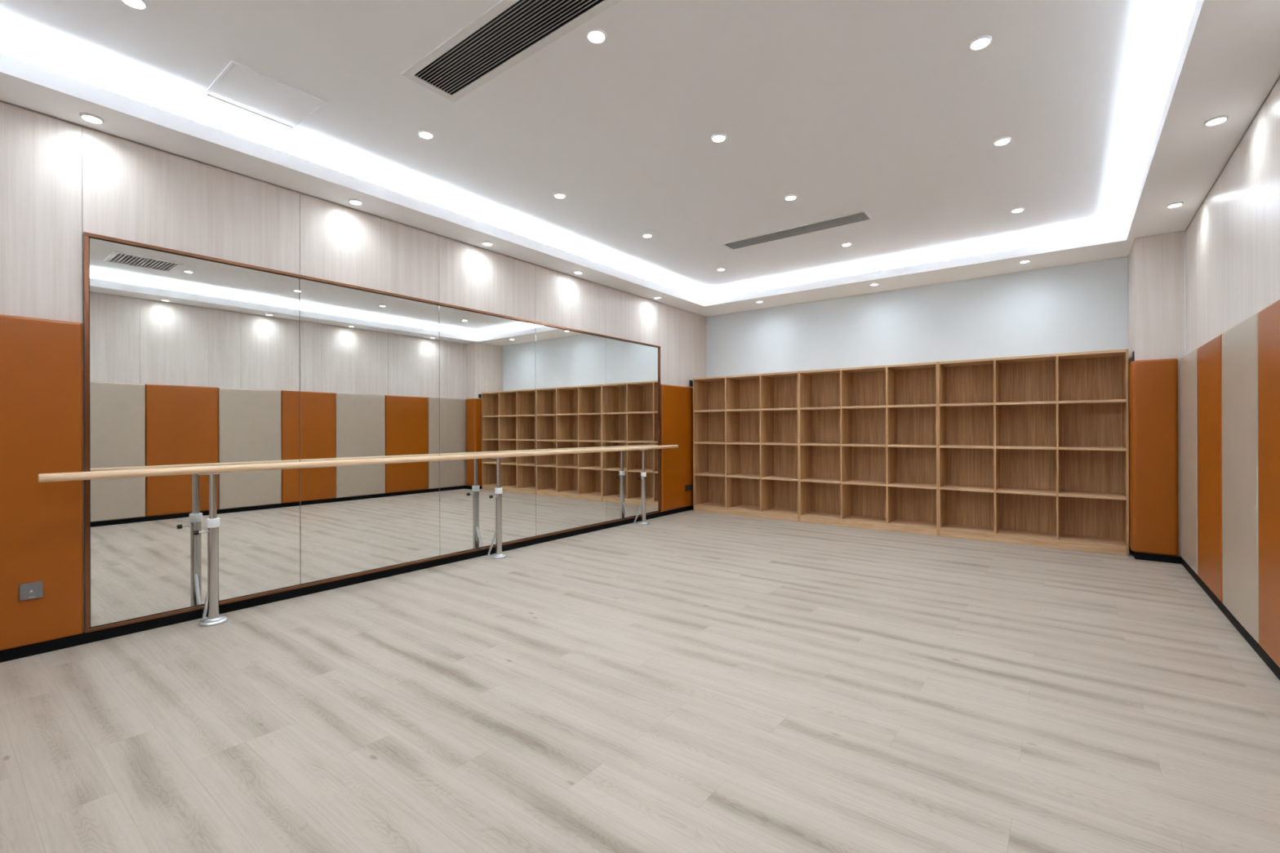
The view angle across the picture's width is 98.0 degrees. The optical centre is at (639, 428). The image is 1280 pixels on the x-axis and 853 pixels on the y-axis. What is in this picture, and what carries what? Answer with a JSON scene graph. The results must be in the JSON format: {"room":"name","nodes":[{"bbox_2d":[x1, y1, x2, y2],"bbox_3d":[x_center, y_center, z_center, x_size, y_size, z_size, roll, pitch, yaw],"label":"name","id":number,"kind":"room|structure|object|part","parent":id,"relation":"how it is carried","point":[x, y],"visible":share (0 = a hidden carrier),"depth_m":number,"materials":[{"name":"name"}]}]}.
{"room":"dance studio","nodes":[
{"label":"dance studio","id":0,"kind":"room"},
{"bbox_2d":[0,100,706,632],"bbox_3d":[-1.612,-0.355,5.257,0.150,3.120,8.490,0,0,37],"label":"wall","id":1,"kind":"structure","parent":0,"point":[61,180],"depth_m":3.70,"materials":[{"name":"beige wood"}]},
{"bbox_2d":[0,314,83,650],"bbox_3d":[-3.368,0.280,2.792,0.055,1.740,0.815,0,0,37],"label":"wall panel","id":2,"kind":"object","parent":1,"relation":"attached to","point":[42,523],"visible":0.99,"depth_m":2.97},
{"bbox_2d":[19,581,43,600],"bbox_3d":[-3.215,0.859,2.938,0.009,0.086,0.084,0,0,37],"label":"wall socket","id":3,"kind":"object","parent":2,"relation":"attached to","point":[33,590],"visible":1,"depth_m":2.94,"materials":[{"name":"grey plastic"}]},
{"bbox_2d":[79,112,104,124],"bbox_3d":[-3.013,-1.703,3.059,0.099,0.012,0.099,0,0,37],"label":"recessed light","id":4,"kind":"object","parent":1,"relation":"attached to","point":[91,117],"visible":1,"depth_m":3.05,"materials":[{"name":"white plastic"}]},
{"bbox_2d":[0,505,693,662],"bbox_3d":[-1.535,1.176,5.203,0.030,0.058,8.490,0,0,37],"label":"baseboard","id":5,"kind":"structure","parent":1,"relation":"attached to","point":[27,651],"depth_m":3.84,"materials":[{"name":"black plastic"}]},
{"bbox_2d":[348,198,363,204],"bbox_3d":[-2.143,-1.705,4.194,0.099,0.012,0.099,0,0,37],"label":"recessed light","id":6,"kind":"object","parent":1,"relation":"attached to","point":[353,201],"visible":1,"depth_m":4.19,"materials":[{"name":"white"}]},
{"bbox_2d":[82,231,661,633],"bbox_3d":[-1.427,0.018,5.347,0.032,2.252,5.589,0,0,37],"label":"wall mirror","id":7,"kind":"object","parent":1,"relation":"attached to","point":[190,359],"visible":0.97,"depth_m":4.11,"materials":[{"name":"silver mirror"}]},
{"bbox_3d":[-2.785,0.023,3.582,0.006,2.206,1.086,0,0,37],"label":"mirror pane","id":8,"kind":"part","parent":7,"relation":"part of","materials":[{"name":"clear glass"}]},
{"bbox_3d":[-2.112,0.021,4.461,0.006,2.206,1.122,0,0,37],"label":"mirror pane","id":9,"kind":"part","parent":7,"relation":"part of","materials":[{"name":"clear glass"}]},
{"bbox_3d":[-1.429,0.018,5.353,0.006,2.206,1.119,0,0,37],"label":"mirror pane","id":10,"kind":"part","parent":7,"relation":"part of","materials":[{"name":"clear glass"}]},
{"bbox_3d":[-0.748,0.016,6.242,0.006,2.206,1.115,0,0,37],"label":"mirror pane","id":11,"kind":"part","parent":7,"relation":"part of","materials":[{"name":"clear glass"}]},
{"bbox_3d":[-0.077,0.014,7.118,0.006,2.206,1.086,0,0,37],"label":"mirror pane","id":12,"kind":"part","parent":7,"relation":"part of","materials":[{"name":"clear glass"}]},
{"bbox_2d":[482,241,493,245],"bbox_3d":[-1.411,-1.708,5.151,0.099,0.012,0.099,0,0,37],"label":"recessed light","id":13,"kind":"object","parent":1,"relation":"attached to","point":[485,243],"visible":1,"depth_m":5.14,"materials":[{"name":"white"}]},
{"bbox_2d":[0,48,1128,299],"bbox_3d":[0.522,-1.832,3.620,5.235,0.180,8.490,0,0,37],"label":"trim","id":14,"kind":"structure","parent":1,"relation":"attached to","point":[1123,227],"depth_m":5.61,"materials":[{"name":"white paint"}]},
{"bbox_2d":[573,271,582,274],"bbox_3d":[-0.678,-1.710,6.107,0.099,0.012,0.099,0,0,37],"label":"recessed light","id":15,"kind":"object","parent":1,"relation":"attached to","point":[575,272],"visible":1,"depth_m":6.09,"materials":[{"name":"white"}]},
{"bbox_2d":[0,0,1201,304],"bbox_3d":[0.507,-1.778,3.635,4.527,0.072,7.207,0,0,37],"label":"led strip light","id":16,"kind":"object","parent":1,"relation":"attached to","point":[8,62],"depth_m":4.08,"materials":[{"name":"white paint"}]},
{"bbox_2d":[660,384,693,511],"bbox_3d":[0.536,0.268,7.891,0.055,1.740,0.817,0,0,37],"label":"wall panel","id":17,"kind":"object","parent":1,"relation":"attached to","point":[677,402],"visible":0.8,"depth_m":7.83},
{"bbox_2d":[684,484,692,491],"bbox_3d":[0.705,0.861,8.058,0.010,0.086,0.175,0,0,37],"label":"wall socket","id":18,"kind":"object","parent":17,"relation":"attached to","point":[687,487],"visible":1,"depth_m":8.05,"materials":[{"name":"grey plastic"}]},
{"bbox_2d":[870,282,878,285],"bbox_3d":[2.800,-1.721,6.649,0.099,0.012,0.099,0,0,37],"label":"recessed light","id":19,"kind":"object","parent":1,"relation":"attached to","point":[874,283],"visible":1,"depth_m":6.64,"materials":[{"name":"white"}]},
{"bbox_2d":[1018,259,1030,262],"bbox_3d":[3.975,-1.724,5.749,0.099,0.012,0.099,0,0,37],"label":"recessed light","id":20,"kind":"object","parent":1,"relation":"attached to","point":[1023,260],"visible":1,"depth_m":5.74,"materials":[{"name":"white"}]},
{"bbox_2d":[0,0,1279,316],"bbox_3d":[0.521,-1.972,3.620,5.535,0.100,8.790,0,0,37],"label":"ceiling","id":21,"kind":"structure","parent":0,"point":[885,109],"depth_m":3.33,"materials":[{"name":"white paint"}]},
{"bbox_2d":[121,0,147,9],"bbox_3d":[-2.261,-1.907,2.483,0.099,0.012,0.099,0,0,37],"label":"recessed light","id":22,"kind":"object","parent":21,"relation":"in","point":[138,4],"visible":1,"depth_m":2.50,"materials":[{"name":"white plastic"}]},
{"bbox_2d":[203,60,327,129],"bbox_3d":[-2.164,-1.909,3.221,0.470,0.008,0.470,0,0,37],"label":"ceiling access panel","id":23,"kind":"object","parent":21,"relation":"attached to","point":[245,88],"visible":1,"depth_m":3.20,"materials":[{"name":"white paint"}]},
{"bbox_2d":[417,129,434,138],"bbox_3d":[-1.392,-1.910,3.618,0.099,0.012,0.099,0,0,37],"label":"recessed light","id":24,"kind":"object","parent":21,"relation":"in","point":[425,134],"visible":1,"depth_m":3.61,"materials":[{"name":"white plastic"}]},
{"bbox_2d":[401,0,622,102],"bbox_3d":[-0.609,-1.965,2.688,1.465,0.106,0.325,0,0,37],"label":"ceiling vent","id":25,"kind":"object","parent":21,"relation":"in","point":[508,33],"visible":0.98,"depth_m":2.81,"materials":[{"name":"black metal"}]},
{"bbox_2d":[553,192,565,198],"bbox_3d":[-0.659,-1.912,4.575,0.099,0.012,0.099,0,0,37],"label":"recessed light","id":26,"kind":"object","parent":21,"relation":"in","point":[558,195],"visible":1,"depth_m":4.56,"materials":[{"name":"white"}]},
{"bbox_2d":[586,27,606,43],"bbox_3d":[-0.213,-1.913,2.715,0.099,0.012,0.099,0,0,37],"label":"recessed light","id":27,"kind":"object","parent":21,"relation":"in","point":[595,35],"visible":1,"depth_m":2.71,"materials":[{"name":"white plastic"}]},
{"bbox_2d":[642,233,652,237],"bbox_3d":[0.073,-1.914,5.532,0.099,0.012,0.099,0,0,37],"label":"recessed light","id":28,"kind":"object","parent":21,"relation":"in","point":[645,235],"visible":1,"depth_m":5.52,"materials":[{"name":"white"}]},
{"bbox_2d":[711,133,726,142],"bbox_3d":[0.520,-1.916,3.672,0.099,0.012,0.099,0,0,37],"label":"recessed light","id":29,"kind":"object","parent":21,"relation":"in","point":[718,137],"visible":1,"depth_m":3.66,"materials":[{"name":"white plastic"}]},
{"bbox_2d":[716,267,724,271],"bbox_3d":[0.979,-1.917,6.715,0.099,0.012,0.099,0,0,37],"label":"recessed light","id":30,"kind":"object","parent":21,"relation":"in","point":[718,268],"visible":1,"depth_m":6.69,"materials":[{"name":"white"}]},
{"bbox_2d":[784,194,796,200],"bbox_3d":[1.252,-1.918,4.629,0.099,0.012,0.099,0,0,37],"label":"recessed light","id":31,"kind":"object","parent":21,"relation":"in","point":[792,197],"visible":1,"depth_m":4.62,"materials":[{"name":"white"}]},
{"bbox_2d":[722,210,871,249],"bbox_3d":[1.494,-1.972,5.455,1.425,0.106,0.239,0,0,37],"label":"ceiling vent","id":32,"kind":"object","parent":21,"relation":"in","point":[860,216],"visible":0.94,"depth_m":5.41,"materials":[{"name":"grey metal"}]},
{"bbox_2d":[841,242,851,246],"bbox_3d":[2.158,-1.921,5.812,0.099,0.012,0.099,0,0,37],"label":"recessed light","id":33,"kind":"object","parent":21,"relation":"in","point":[845,244],"visible":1,"depth_m":5.81,"materials":[{"name":"white"}]},
{"bbox_2d":[968,35,991,49],"bbox_3d":[1.695,-1.919,2.772,0.099,0.012,0.099,0,0,37],"label":"recessed light","id":34,"kind":"object","parent":21,"relation":"in","point":[979,42],"visible":1,"depth_m":2.76,"materials":[{"name":"white plastic"}]},
{"bbox_2d":[993,137,1011,146],"bbox_3d":[2.428,-1.921,3.729,0.099,0.012,0.099,0,0,37],"label":"recessed light","id":35,"kind":"object","parent":21,"relation":"in","point":[1001,141],"visible":1,"depth_m":3.72,"materials":[{"name":"white plastic"}]},
{"bbox_2d":[1010,207,1024,213],"bbox_3d":[3.333,-1.924,4.912,0.099,0.012,0.099,0,0,37],"label":"recessed light","id":36,"kind":"object","parent":21,"relation":"in","point":[1019,209],"visible":1,"depth_m":4.90,"materials":[{"name":"white"}]},
{"bbox_2d":[0,509,1279,852],"bbox_3d":[0.531,1.258,3.620,5.535,0.120,8.790,0,0,37],"label":"floor","id":37,"kind":"structure","parent":0,"point":[690,681],"depth_m":2.33,"materials":[{"name":"beige wood"}]},
{"bbox_2d":[37,444,678,626],"bbox_3d":[-1.330,0.717,5.255,0.225,0.974,5.941,0,0,37],"label":"ballet barre","id":38,"kind":"object","parent":37,"relation":"on","point":[211,606],"visible":1,"depth_m":3.54,"materials":[{"name":"brown wood"}]},
{"bbox_3d":[-2.707,0.636,3.392,0.029,0.029,0.024,0,0,37],"label":"clamp knob","id":39,"kind":"part","parent":38,"relation":"part of","materials":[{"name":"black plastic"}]},
{"bbox_3d":[-2.654,0.900,3.460,0.057,0.580,0.057,0,0,37],"label":"post","id":40,"kind":"part","parent":38,"relation":"part of","materials":[{"name":"metal"}]},
{"bbox_3d":[-1.300,0.252,5.231,0.045,0.045,5.941,0,0,37],"label":"rail","id":41,"kind":"part","parent":38,"relation":"part of","materials":[{"name":"brown wood"}]},
{"bbox_3d":[-1.321,0.896,5.201,0.057,0.580,0.057,0,0,37],"label":"post","id":42,"kind":"part","parent":38,"relation":"part of","materials":[{"name":"metal"}]},
{"bbox_3d":[0.045,0.892,6.985,0.057,0.580,0.057,0,0,37],"label":"post","id":43,"kind":"part","parent":38,"relation":"part of","materials":[{"name":"metal"}]},
{"bbox_2d":[693,371,799,521],"bbox_3d":[1.565,0.233,7.807,1.587,1.925,0.540,0,0,37],"label":"cubby shelf","id":44,"kind":"object","parent":37,"relation":"on","point":[746,427],"visible":0.89,"depth_m":7.88,"materials":[{"name":"brown wood"}]},
{"bbox_3d":[0.942,0.235,8.284,0.018,1.925,0.540,0,0,37],"label":"panel","id":45,"kind":"part","parent":44,"relation":"part of","materials":[{"name":"brown wood"}]},
{"bbox_3d":[1.562,-0.717,7.807,1.551,0.025,0.540,0,0,37],"label":"panel","id":46,"kind":"part","parent":44,"relation":"part of","materials":[{"name":"brown wood"}]},
{"bbox_3d":[1.527,1.123,7.754,1.551,0.025,0.405,0,0,37],"label":"panel","id":47,"kind":"part","parent":44,"relation":"part of","materials":[{"name":"brown wood"}]},
{"bbox_3d":[2.188,0.231,7.330,0.018,1.925,0.540,0,0,37],"label":"panel","id":48,"kind":"part","parent":44,"relation":"part of","materials":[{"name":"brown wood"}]},
{"bbox_2d":[798,361,937,536],"bbox_3d":[2.825,0.229,6.843,1.587,1.925,0.540,0,0,37],"label":"cubby shelf","id":49,"kind":"object","parent":37,"relation":"on","point":[868,435],"visible":0.91,"depth_m":6.88,"materials":[{"name":"brown wood"}]},
{"bbox_3d":[2.202,0.231,7.320,0.018,1.925,0.540,0,0,37],"label":"panel","id":50,"kind":"part","parent":49,"relation":"part of","materials":[{"name":"brown wood"}]},
{"bbox_3d":[2.822,-0.721,6.843,1.551,0.025,0.540,0,0,37],"label":"panel","id":51,"kind":"part","parent":49,"relation":"part of","materials":[{"name":"brown wood"}]},
{"bbox_3d":[2.787,1.119,6.789,1.551,0.025,0.405,0,0,37],"label":"panel","id":52,"kind":"part","parent":49,"relation":"part of","materials":[{"name":"brown wood"}]},
{"bbox_3d":[3.448,0.227,6.366,0.018,1.925,0.540,0,0,37],"label":"panel","id":53,"kind":"part","parent":49,"relation":"part of","materials":[{"name":"brown wood"}]},
{"bbox_2d":[937,349,1128,555],"bbox_3d":[4.085,0.225,5.878,1.587,1.925,0.540,0,0,37],"label":"cubby shelf","id":54,"kind":"object","parent":37,"relation":"on","point":[1033,450],"visible":1,"depth_m":5.88,"materials":[{"name":"brown wood"}]},
{"bbox_3d":[3.462,0.227,6.355,0.018,1.925,0.540,0,0,37],"label":"panel","id":55,"kind":"part","parent":54,"relation":"part of","materials":[{"name":"brown wood"}]},
{"bbox_3d":[4.082,-0.725,5.878,1.551,0.025,0.540,0,0,37],"label":"panel","id":56,"kind":"part","parent":54,"relation":"part of","materials":[{"name":"brown wood"}]},
{"bbox_3d":[4.047,1.115,5.824,1.551,0.025,0.405,0,0,37],"label":"panel","id":57,"kind":"part","parent":54,"relation":"part of","materials":[{"name":"brown wood"}]},
{"bbox_3d":[4.708,0.223,5.401,0.018,1.925,0.540,0,0,37],"label":"panel","id":58,"kind":"part","parent":54,"relation":"part of","materials":[{"name":"brown wood"}]},
{"bbox_2d":[706,256,1128,377],"bbox_3d":[3.152,-0.370,7.050,5.535,3.120,0.150,0,0,37],"label":"wall","id":59,"kind":"structure","parent":0,"point":[1081,307],"depth_m":6.64,"materials":[{"name":"white paint"}]},
{"bbox_2d":[1128,231,1184,556],"bbox_3d":[4.849,-0.274,5.235,0.335,2.918,0.670,0,0,37],"label":"wall pillar","id":60,"kind":"structure","parent":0,"point":[1156,263],"depth_m":4.98,"materials":[{"name":"beige wood"}]},
{"bbox_2d":[1128,358,1178,555],"bbox_3d":[4.680,0.254,5.085,0.311,1.736,0.335,0,0,37],"label":"panel","id":61,"kind":"object","parent":60,"relation":"attached to","point":[1153,384],"visible":0.98,"depth_m":4.95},
{"bbox_2d":[1128,546,1181,564],"bbox_3d":[4.819,1.156,5.227,0.303,0.058,0.705,0,0,37],"label":"baseboard","id":62,"kind":"structure","parent":60,"relation":"attached to","point":[1140,556],"depth_m":4.95,"materials":[{"name":"black plastic"}]},
{"bbox_2d":[1186,75,1279,355],"bbox_3d":[2.664,-0.368,1.984,0.150,3.120,8.490,0,0,37],"label":"wall","id":63,"kind":"structure","parent":0,"point":[1233,239],"depth_m":3.35,"materials":[{"name":"white wood"}]},
{"bbox_2d":[1165,201,1183,208],"bbox_3d":[4.133,-1.725,4.300,0.099,0.012,0.099,0,0,37],"label":"recessed light","id":64,"kind":"object","parent":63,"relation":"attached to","point":[1179,203],"visible":1,"depth_m":4.29,"materials":[{"name":"white"}]},
{"bbox_2d":[1184,230,1186,355],"bbox_3d":[4.768,-1.173,4.867,0.010,1.116,0.010,0,0,37],"label":"trim","id":65,"kind":"structure","parent":63,"relation":"attached to","point":[1184,230],"depth_m":4.86,"materials":[{"name":"beige wood"}]},
{"bbox_2d":[1180,348,1197,574],"bbox_3d":[4.482,0.256,4.522,0.053,1.740,0.787,0,0,37],"label":"wall panel","id":66,"kind":"object","parent":63,"relation":"attached to","point":[1188,400],"visible":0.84,"depth_m":4.47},
{"bbox_2d":[1196,333,1222,603],"bbox_3d":[3.987,0.258,3.875,0.053,1.740,0.837,0,0,37],"label":"wall panel","id":67,"kind":"object","parent":63,"relation":"attached to","point":[1209,356],"visible":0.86,"depth_m":3.81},
{"bbox_2d":[1203,115,1228,126],"bbox_3d":[3.227,-1.722,3.117,0.099,0.012,0.099,0,0,37],"label":"recessed light","id":68,"kind":"object","parent":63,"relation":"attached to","point":[1216,120],"visible":1,"depth_m":3.11,"materials":[{"name":"white plastic"}]},
{"bbox_2d":[1181,557,1279,679],"bbox_3d":[2.390,1.164,1.775,0.038,0.058,7.820,0,0,37],"label":"baseboard","id":69,"kind":"structure","parent":63,"relation":"attached to","point":[1252,642],"depth_m":3.26,"materials":[{"name":"black plastic"}]},
{"bbox_2d":[1222,311,1258,644],"bbox_3d":[3.476,0.259,3.208,0.053,1.740,0.837,0,0,37],"label":"wall panel","id":70,"kind":"object","parent":63,"relation":"attached to","point":[1240,524],"visible":0.84,"depth_m":3.16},
{"bbox_2d":[1257,299,1279,667],"bbox_3d":[2.977,0.261,2.557,0.053,1.740,0.797,0,0,37],"label":"wall panel","id":71,"kind":"object","parent":63,"relation":"attached to","point":[1268,318],"visible":1,"depth_m":2.70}
]}

